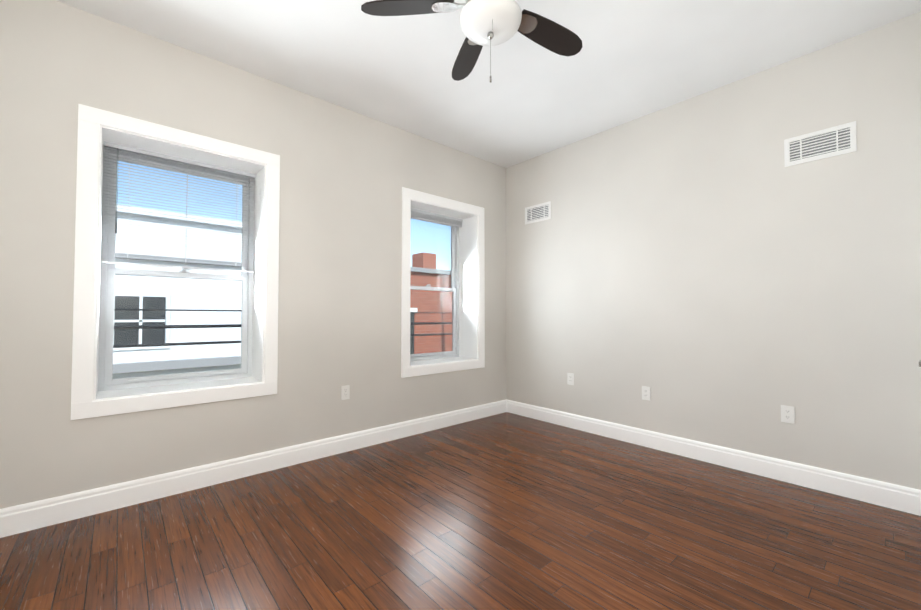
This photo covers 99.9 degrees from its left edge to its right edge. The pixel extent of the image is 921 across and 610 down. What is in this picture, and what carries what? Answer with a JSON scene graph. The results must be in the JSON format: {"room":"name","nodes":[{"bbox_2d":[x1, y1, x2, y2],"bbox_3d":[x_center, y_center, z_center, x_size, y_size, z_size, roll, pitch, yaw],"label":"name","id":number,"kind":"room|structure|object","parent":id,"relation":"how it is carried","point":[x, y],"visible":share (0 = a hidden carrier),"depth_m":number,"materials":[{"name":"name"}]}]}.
{"room":"empty bedroom","nodes":[
{"label":"empty bedroom","id":0,"kind":"room"},
{"bbox_2d":[0,0,506,508],"bbox_3d":[-1.159,-0.223,3.360,4.200,2.900,0.390,1,-2,-41],"label":"wall","id":1,"kind":"structure","parent":0,"point":[346,176],"depth_m":2.68,"materials":[{"name":"beige paint"}]},
{"bbox_2d":[71,104,279,419],"bbox_3d":[-1.901,-0.239,2.688,1.085,1.790,0.404,1,-2,-41],"label":"window","id":2,"kind":"structure","parent":1,"relation":"in","point":[106,381],"depth_m":2.57,"materials":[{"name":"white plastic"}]},
{"bbox_2d":[102,142,255,272],"bbox_3d":[-1.941,-0.646,2.744,0.877,0.772,0.040,1,-2,-41],"label":"window blinds","id":3,"kind":"object","parent":2,"relation":"attached to","point":[165,157],"visible":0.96,"depth_m":2.70,"materials":[{"name":"grey plastic"}]},
{"bbox_2d":[0,399,506,537],"bbox_3d":[-1.023,1.152,3.174,4.200,0.142,0.018,1,-2,-41],"label":"baseboard","id":4,"kind":"structure","parent":1,"relation":"attached to","point":[21,518],"depth_m":2.57,"materials":[{"name":"white wood"}]},
{"bbox_2d":[341,385,349,399],"bbox_3d":[-0.964,0.734,3.243,0.072,0.116,0.008,1,-2,-41],"label":"electrical outlet","id":5,"kind":"object","parent":1,"relation":"attached to","point":[345,392],"visible":1,"depth_m":3.24,"materials":[{"name":"white plastic"}]},
{"bbox_2d":[401,187,484,377],"bbox_3d":[-0.270,-0.204,4.130,1.085,1.790,0.404,1,-2,-41],"label":"window","id":6,"kind":"structure","parent":1,"relation":"in","point":[454,276],"depth_m":4.29,"materials":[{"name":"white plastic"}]},
{"bbox_2d":[411,208,462,226],"bbox_3d":[-0.310,-0.732,4.188,0.877,0.529,0.040,1,-2,-41],"label":"window blinds","id":7,"kind":"object","parent":6,"relation":"attached to","point":[432,217],"visible":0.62,"depth_m":4.22,"materials":[{"name":"grey plastic"}]},
{"bbox_2d":[0,412,920,609],"bbox_3d":[0.328,1.245,1.642,4.440,0.120,4.880,1,-2,-41],"label":"floor","id":8,"kind":"structure","parent":0,"point":[506,511],"depth_m":1.96,"materials":[{"name":"brown wood"}]},
{"bbox_2d":[56,0,920,167],"bbox_3d":[0.328,-1.774,1.716,4.440,0.120,4.880,1,-2,-41],"label":"ceiling","id":9,"kind":"structure","parent":0,"point":[631,60],"depth_m":2.60,"materials":[{"name":"white paint"}]},
{"bbox_2d":[361,0,581,82],"bbox_3d":[0.176,-1.364,1.776,1.140,0.696,1.141,1,-2,-41],"label":"fan","id":10,"kind":"object","parent":9,"relation":"hanging from","point":[489,22],"visible":1,"depth_m":1.81,"materials":[{"name":"black wood"}]},
{"bbox_2d":[506,11,920,489],"bbox_3d":[1.947,-0.229,3.109,0.120,2.900,4.880,1,-2,-41],"label":"wall","id":11,"kind":"structure","parent":0,"point":[709,267],"depth_m":2.84,"materials":[{"name":"beige paint"}]},
{"bbox_2d":[525,201,550,223],"bbox_3d":[0.849,-1.014,4.269,0.015,0.190,0.350,1,-2,-41],"label":"air vent","id":12,"kind":"object","parent":11,"relation":"in","point":[538,212],"visible":1,"depth_m":4.26,"materials":[{"name":"white metal"}]},
{"bbox_2d":[567,373,573,384],"bbox_3d":[1.117,0.751,3.927,0.008,0.116,0.072,1,-2,-41],"label":"electrical outlet","id":13,"kind":"object","parent":11,"relation":"attached to","point":[570,378],"visible":1,"depth_m":3.92,"materials":[{"name":"white plastic"}]},
{"bbox_2d":[642,386,650,400],"bbox_3d":[1.614,0.767,3.364,0.008,0.116,0.072,1,-2,-41],"label":"electrical outlet","id":14,"kind":"object","parent":11,"relation":"attached to","point":[646,393],"visible":1,"depth_m":3.36,"materials":[{"name":"white plastic"}]},
{"bbox_2d":[507,400,920,515],"bbox_3d":[1.614,1.156,3.348,0.018,0.142,3.250,1,-2,-41],"label":"baseboard","id":15,"kind":"structure","parent":11,"relation":"attached to","point":[891,496],"depth_m":2.80,"materials":[{"name":"white wood"}]},
{"bbox_2d":[781,405,794,423],"bbox_3d":[2.243,0.750,2.652,0.008,0.116,0.072,1,-2,-41],"label":"electrical outlet","id":16,"kind":"object","parent":11,"relation":"attached to","point":[787,414],"visible":1,"depth_m":2.65,"materials":[{"name":"white plastic"}]},
{"bbox_2d":[784,121,856,166],"bbox_3d":[2.364,-1.056,2.554,0.015,0.190,0.350,1,-2,-41],"label":"air vent","id":17,"kind":"object","parent":11,"relation":"in","point":[827,143],"visible":1,"depth_m":2.54,"materials":[{"name":"white metal"}]},
{"label":"outside","id":18,"kind":"structure","parent":0,"visible":0},
{"bbox_3d":[-9.084,5.102,16.582,60.000,0.100,29.110,1,-2,-41],"label":"street","id":19,"kind":"object","parent":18,"visible":0},
{"bbox_2d":[112,204,241,378],"bbox_3d":[-8.625,1.622,7.235,10.400,6.400,6.050,1,-2,-41],"label":"building","id":20,"kind":"structure","parent":19,"relation":"on","point":[124,285],"depth_m":6.68,"materials":[{"name":"grey"}]},
{"bbox_2d":[113,309,451,347],"bbox_3d":[-1.261,2.099,6.290,24.190,5.400,1.200,1,-2,-41],"label":"cables","id":21,"kind":"object","parent":19,"relation":"on","point":[177,326],"depth_m":4.56,"materials":[{"name":"grey plastic"}]},
{"bbox_2d":[410,252,451,353],"bbox_3d":[-1.836,1.543,14.205,8.600,6.900,6.600,1,-2,-41],"label":"brick building","id":22,"kind":"structure","parent":19,"relation":"on","point":[418,328],"depth_m":10.89,"materials":[{"name":"red brick"}]}
]}

